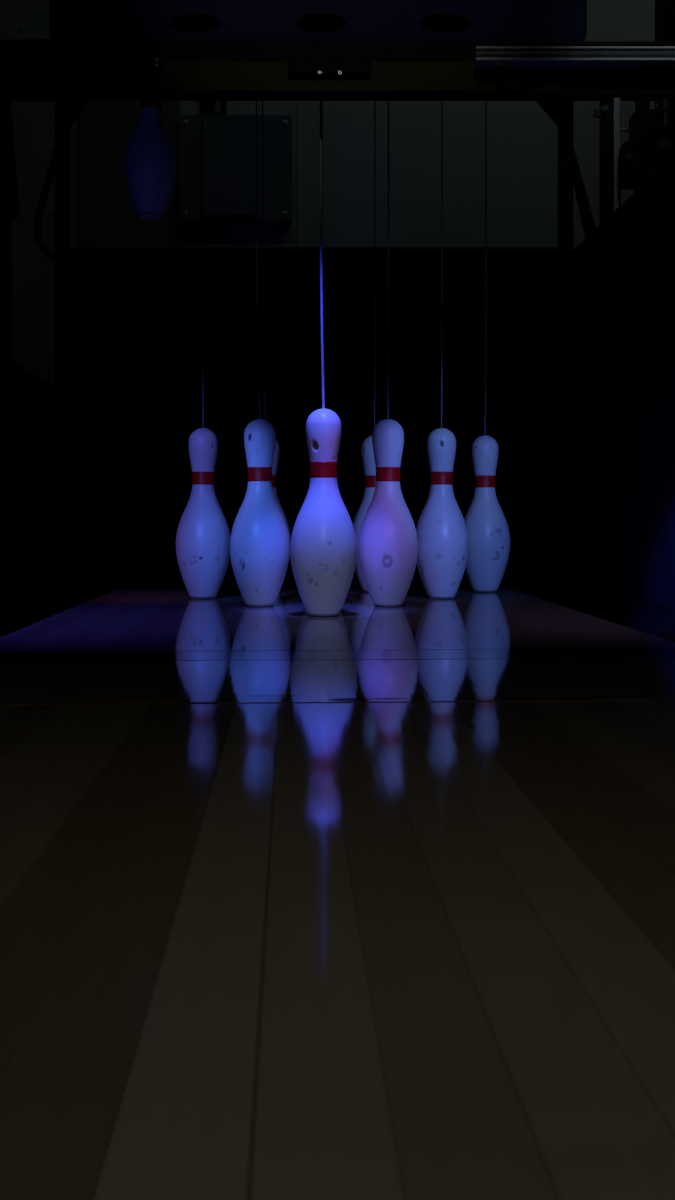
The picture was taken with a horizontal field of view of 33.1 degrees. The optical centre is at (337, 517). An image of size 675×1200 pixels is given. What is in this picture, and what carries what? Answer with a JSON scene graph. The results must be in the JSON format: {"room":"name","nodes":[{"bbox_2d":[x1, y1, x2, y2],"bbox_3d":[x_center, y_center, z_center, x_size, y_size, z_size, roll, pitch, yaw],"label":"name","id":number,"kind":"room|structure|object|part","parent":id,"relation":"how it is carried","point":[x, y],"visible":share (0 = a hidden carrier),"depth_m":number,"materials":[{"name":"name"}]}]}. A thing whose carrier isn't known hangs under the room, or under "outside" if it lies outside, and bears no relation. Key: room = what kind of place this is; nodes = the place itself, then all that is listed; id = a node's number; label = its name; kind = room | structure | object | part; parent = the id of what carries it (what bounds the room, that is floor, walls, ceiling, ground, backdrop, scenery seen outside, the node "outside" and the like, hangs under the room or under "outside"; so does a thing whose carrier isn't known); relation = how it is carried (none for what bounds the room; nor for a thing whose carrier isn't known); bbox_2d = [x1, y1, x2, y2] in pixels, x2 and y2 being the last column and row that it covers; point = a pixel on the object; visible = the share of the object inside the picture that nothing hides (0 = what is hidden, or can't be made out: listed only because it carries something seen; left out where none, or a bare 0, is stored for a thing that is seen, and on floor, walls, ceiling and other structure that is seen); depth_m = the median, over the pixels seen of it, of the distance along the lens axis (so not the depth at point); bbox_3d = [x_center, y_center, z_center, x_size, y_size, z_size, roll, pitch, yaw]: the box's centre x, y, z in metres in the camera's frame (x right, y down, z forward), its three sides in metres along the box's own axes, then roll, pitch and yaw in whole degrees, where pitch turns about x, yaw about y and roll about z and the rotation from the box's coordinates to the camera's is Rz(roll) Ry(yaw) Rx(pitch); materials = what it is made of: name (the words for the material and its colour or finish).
{"room":"sports facility","nodes":[
{"label":"sports facility","id":0,"kind":"room"},
{"bbox_2d":[0,0,654,249],"bbox_3d":[0.000,-1.370,4.550,6.000,3.300,0.100,0,0,0],"label":"wall","id":1,"kind":"structure","parent":0,"point":[522,139],"depth_m":4.50,"materials":[{"name":"grey paint"}]},
{"bbox_2d":[80,101,179,246],"bbox_3d":[-0.822,-0.970,4.491,0.394,2.500,0.018,0,0,0],"label":"wall panel","id":2,"kind":"object","parent":1,"relation":"attached to","point":[109,217],"visible":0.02,"depth_m":4.48,"materials":[{"name":"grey paint"}]},
{"bbox_2d":[200,101,226,114],"bbox_3d":[-0.492,-1.627,4.475,0.105,0.095,0.050,0,0,0],"label":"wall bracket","id":3,"kind":"object","parent":1,"relation":"attached to","point":[209,107],"visible":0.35,"depth_m":4.49,"materials":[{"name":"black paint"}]},
{"bbox_2d":[179,115,291,224],"bbox_3d":[-0.400,-1.370,4.464,0.440,0.416,0.072,0,0,0],"label":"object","id":4,"kind":"object","parent":1,"relation":"attached to","point":[229,141],"visible":1,"depth_m":4.44,"materials":[{"name":"black metal"}]},
{"bbox_3d":[-0.420,-1.345,4.434,0.224,0.325,0.012,0,0,0],"label":"door","id":5,"kind":"part","parent":4,"relation":"part of","materials":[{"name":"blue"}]},
{"bbox_2d":[297,101,302,246],"bbox_3d":[-0.149,-1.370,4.497,0.024,3.300,0.006,0,0,0],"label":"trim","id":6,"kind":"structure","parent":1,"relation":"attached to","point":[299,103],"depth_m":4.49,"materials":[{"name":"grey paint"}]},
{"bbox_2d":[0,589,674,651],"bbox_3d":[-0.033,0.200,2.211,0.996,0.040,1.330,0,0,-2],"label":"deck","id":7,"kind":"object","parent":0,"point":[163,619],"visible":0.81,"depth_m":1.90,"materials":[{"name":"wood"}]},
{"bbox_2d":[176,428,229,598],"bbox_3d":[-0.301,-0.011,2.542,0.122,0.381,0.122,0,0,22],"label":"pin","id":8,"kind":"object","parent":7,"relation":"on","point":[203,535],"visible":1,"depth_m":2.51,"materials":[{"name":"white plastic"}]},
{"bbox_2d":[230,419,289,606],"bbox_3d":[-0.158,-0.011,2.316,0.122,0.381,0.122,0,0,-22],"label":"pin","id":9,"kind":"object","parent":7,"relation":"on","point":[259,540],"visible":1,"depth_m":2.28,"materials":[{"name":"white plastic"}]},
{"bbox_2d":[272,440,290,558],"bbox_3d":[-0.173,-0.011,2.768,0.122,0.381,0.122,0,0,35],"label":"pin","id":10,"kind":"object","parent":7,"relation":"on","point":[277,447],"visible":0.12,"depth_m":2.75,"materials":[{"name":"white plastic"}]},
{"bbox_2d":[290,408,356,616],"bbox_3d":[-0.026,-0.011,2.090,0.125,0.381,0.125,0,0,0],"label":"pin","id":11,"kind":"object","parent":7,"relation":"on","point":[323,548],"visible":1,"depth_m":2.06,"materials":[{"name":"white plastic"}]},
{"bbox_2d":[352,436,375,591],"bbox_3d":[0.090,-0.011,2.768,0.122,0.381,0.122,0,0,11],"label":"pin","id":12,"kind":"object","parent":7,"relation":"on","point":[367,454],"visible":0.36,"depth_m":2.74,"materials":[{"name":"white plastic"}]},
{"bbox_2d":[358,419,417,606],"bbox_3d":[0.103,-0.011,2.316,0.122,0.381,0.122,0,0,37],"label":"pin","id":13,"kind":"object","parent":7,"relation":"on","point":[387,541],"visible":1,"depth_m":2.28,"materials":[{"name":"white plastic"}]},
{"bbox_2d":[416,428,468,598],"bbox_3d":[0.233,-0.011,2.542,0.122,0.381,0.122,0,0,-31],"label":"pin","id":14,"kind":"object","parent":7,"relation":"on","point":[441,529],"visible":0.99,"depth_m":2.51,"materials":[{"name":"white plastic"}]},
{"bbox_2d":[464,435,509,591],"bbox_3d":[0.360,-0.011,2.768,0.122,0.381,0.122,0,0,43],"label":"pin","id":15,"kind":"object","parent":7,"relation":"on","point":[485,520],"visible":0.96,"depth_m":2.73,"materials":[{"name":"white plastic"}]},
{"bbox_3d":[0.000,0.300,1.800,6.000,0.040,5.600,0,0,0],"label":"floor","id":16,"kind":"structure","parent":0,"visible":0},
{"bbox_2d":[0,701,674,1199],"bbox_3d":[0.054,0.200,0.154,0.996,0.040,1.904,0,0,-2],"label":"lane","id":17,"kind":"object","parent":16,"relation":"on","point":[300,951],"visible":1,"depth_m":0.47,"materials":[{"name":"brown wood"}]},
{"bbox_2d":[0,649,674,705],"bbox_3d":[0.004,0.200,1.327,0.996,0.040,0.435,0,0,-2],"label":"lane section","id":18,"kind":"object","parent":16,"relation":"on","point":[635,679],"depth_m":1.29,"materials":[{"name":"brown wood"}]},
{"bbox_3d":[-0.003,0.200,1.493,0.996,0.040,0.104,0,0,-2],"label":"joint strip","id":19,"kind":"part","parent":18,"relation":"part of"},
{"bbox_2d":[11,98,674,612],"bbox_3d":[0.007,-0.550,3.354,2.368,1.660,0.072,0,0,0],"label":"gantry","id":20,"kind":"object","parent":16,"relation":"on","point":[560,110],"visible":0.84,"depth_m":3.33,"materials":[{"name":"black metal"}]},
{"bbox_3d":[-0.813,-0.482,3.360,0.034,1.523,0.060,0,0,0],"label":"post","id":21,"kind":"part","parent":20,"relation":"part of","materials":[{"name":"black metal"}]},
{"bbox_3d":[0.675,-0.482,3.360,0.036,1.523,0.060,0,0,0],"label":"post","id":22,"kind":"part","parent":20,"relation":"part of","materials":[{"name":"black metal"}]},
{"bbox_2d":[593,98,620,224],"bbox_3d":[0.757,-0.506,3.202,0.081,1.571,0.076,0,0,0],"label":"rail","id":23,"kind":"object","parent":16,"relation":"on","point":[608,112],"visible":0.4,"depth_m":3.20,"materials":[{"name":"grey metal"}]},
{"bbox_3d":[0.740,-1.142,3.182,0.046,0.035,0.036,0,0,0],"label":"wing knob","id":24,"kind":"part","parent":23,"relation":"part of","materials":[{"name":"metal"}]},
{"bbox_3d":[0.744,-0.942,3.194,0.016,0.016,0.012,0,0,0],"label":"knob","id":25,"kind":"part","parent":23,"relation":"part of","materials":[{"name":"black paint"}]},
{"bbox_2d":[619,98,674,191],"bbox_3d":[0.888,-0.996,3.131,0.205,0.336,0.118,0,0,0],"label":"machine part","id":26,"kind":"object","parent":23,"relation":"attached to","point":[651,143],"visible":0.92,"depth_m":3.10,"materials":[{"name":"black paint"}]},
{"bbox_2d":[564,155,674,612],"bbox_3d":[0.708,-0.237,2.442,0.030,1.034,1.720,0,0,-2],"label":"wall","id":27,"kind":"structure","parent":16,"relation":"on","point":[620,279],"depth_m":2.71,"materials":[{"name":"black paint"}]},
{"bbox_2d":[0,39,674,97],"bbox_3d":[-0.004,-0.796,1.999,1.498,0.098,0.038,0,0,0],"label":"beam","id":28,"kind":"structure","parent":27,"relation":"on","point":[29,68],"depth_m":2.00,"materials":[{"name":"black metal"}]},
{"bbox_2d":[49,0,586,40],"bbox_3d":[-0.035,-1.044,2.025,0.954,0.420,0.041,0,0,0],"label":"machine cover","id":29,"kind":"object","parent":28,"relation":"on","point":[474,20],"visible":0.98,"depth_m":2.01,"materials":[{"name":"black metal"}]},
{"bbox_3d":[-0.060,-1.276,2.655,1.120,0.032,1.210,0,0,0],"label":"plate","id":30,"kind":"object","parent":29,"relation":"attached to","visible":0},
{"bbox_2d":[202,98,203,427],"bbox_3d":[-0.302,-0.737,2.542,0.005,1.071,0.003,0,0,0],"label":"string","id":31,"kind":"object","parent":30,"relation":"hanging from","point":[202,98],"visible":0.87,"depth_m":2.54,"materials":[{"name":"black fabric"}]},
{"bbox_2d":[256,98,260,418],"bbox_3d":[-0.162,-0.737,2.316,0.010,1.071,0.003,0,0,0],"label":"string","id":32,"kind":"object","parent":30,"relation":"hanging from","point":[256,98],"visible":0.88,"depth_m":2.31,"materials":[{"name":"black fabric"}]},
{"bbox_2d":[262,98,265,419],"bbox_3d":[-0.178,-0.737,2.768,0.013,1.071,0.003,0,0,0],"label":"string","id":33,"kind":"object","parent":30,"relation":"hanging from","point":[262,98],"visible":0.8,"depth_m":2.77,"materials":[{"name":"black fabric"}]},
{"bbox_2d":[320,98,324,407],"bbox_3d":[-0.028,-0.737,2.090,0.010,1.071,0.005,0,0,0],"label":"string","id":34,"kind":"object","parent":30,"relation":"hanging from","point":[321,271],"visible":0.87,"depth_m":2.09,"materials":[{"name":"fabric"}]},
{"bbox_2d":[322,98,322,270],"bbox_3d":[-0.034,-0.737,2.542,0.004,1.071,0.003,0,0,0],"label":"string","id":35,"kind":"object","parent":30,"relation":"hanging from","point":[322,98],"visible":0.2,"depth_m":2.54,"materials":[{"name":"fabric"}]},
{"bbox_2d":[374,98,375,426],"bbox_3d":[0.091,-0.737,2.768,0.004,1.071,0.003,0,0,0],"label":"string","id":36,"kind":"object","parent":30,"relation":"hanging from","point":[374,98],"visible":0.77,"depth_m":2.77,"materials":[{"name":"black fabric"}]},
{"bbox_2d":[387,98,388,418],"bbox_3d":[0.104,-0.737,2.316,0.004,1.071,0.003,0,0,0],"label":"string","id":37,"kind":"object","parent":30,"relation":"hanging from","point":[388,98],"visible":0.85,"depth_m":2.31,"materials":[{"name":"black fabric"}]},
{"bbox_2d":[441,98,442,427],"bbox_3d":[0.234,-0.737,2.542,0.004,1.071,0.003,0,0,0],"label":"string","id":38,"kind":"object","parent":30,"relation":"hanging from","point":[441,98],"visible":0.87,"depth_m":2.54,"materials":[{"name":"black fabric"}]},
{"bbox_2d":[484,98,486,434],"bbox_3d":[0.361,-0.737,2.768,0.006,1.071,0.003,0,0,0],"label":"string","id":39,"kind":"object","parent":30,"relation":"hanging from","point":[485,98],"visible":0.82,"depth_m":2.77,"materials":[{"name":"black fabric"}]},
{"bbox_3d":[-0.445,-1.184,2.700,0.003,0.176,0.003,0,0,0],"label":"string","id":40,"kind":"object","parent":30,"relation":"hanging from","visible":0},
{"bbox_2d":[124,98,175,219],"bbox_3d":[-0.445,-0.906,2.700,0.122,0.381,0.122,0,0,22],"label":"pin","id":41,"kind":"object","parent":40,"relation":"hanging from","point":[150,159],"visible":0.76,"depth_m":2.66,"materials":[{"name":"white plastic"}]},
{"bbox_3d":[0.042,-0.777,1.998,0.700,0.053,0.004,0,0,0],"label":"plate","id":42,"kind":"part","parent":28,"relation":"part of","materials":[{"name":"brown paint"}]},
{"bbox_2d":[473,46,674,72],"bbox_3d":[0.483,-0.794,1.970,0.489,0.038,0.046,0,0,0],"label":"rail","id":43,"kind":"object","parent":28,"relation":"attached to","point":[497,58],"visible":1,"depth_m":1.96,"materials":[{"name":"metal"}]},
{"bbox_3d":[0.708,-0.748,2.442,0.028,0.012,1.720,0,0,-2],"label":"edge trim","id":44,"kind":"part","parent":27,"relation":"part of","materials":[{"name":"black paint"}]},
{"bbox_2d":[584,590,674,641],"bbox_3d":[0.633,0.225,1.065,0.237,0.081,3.675,0,0,-2],"label":"gutter","id":45,"kind":"object","parent":16,"relation":"on","point":[652,618],"visible":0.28,"depth_m":2.55,"materials":[{"name":"plastic"}]},
{"bbox_2d":[655,0,674,108],"bbox_3d":[1.249,-1.070,4.060,0.197,2.700,0.120,0,0,0],"label":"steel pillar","id":46,"kind":"structure","parent":16,"relation":"on","point":[664,9],"depth_m":4.00,"materials":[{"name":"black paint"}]}
]}

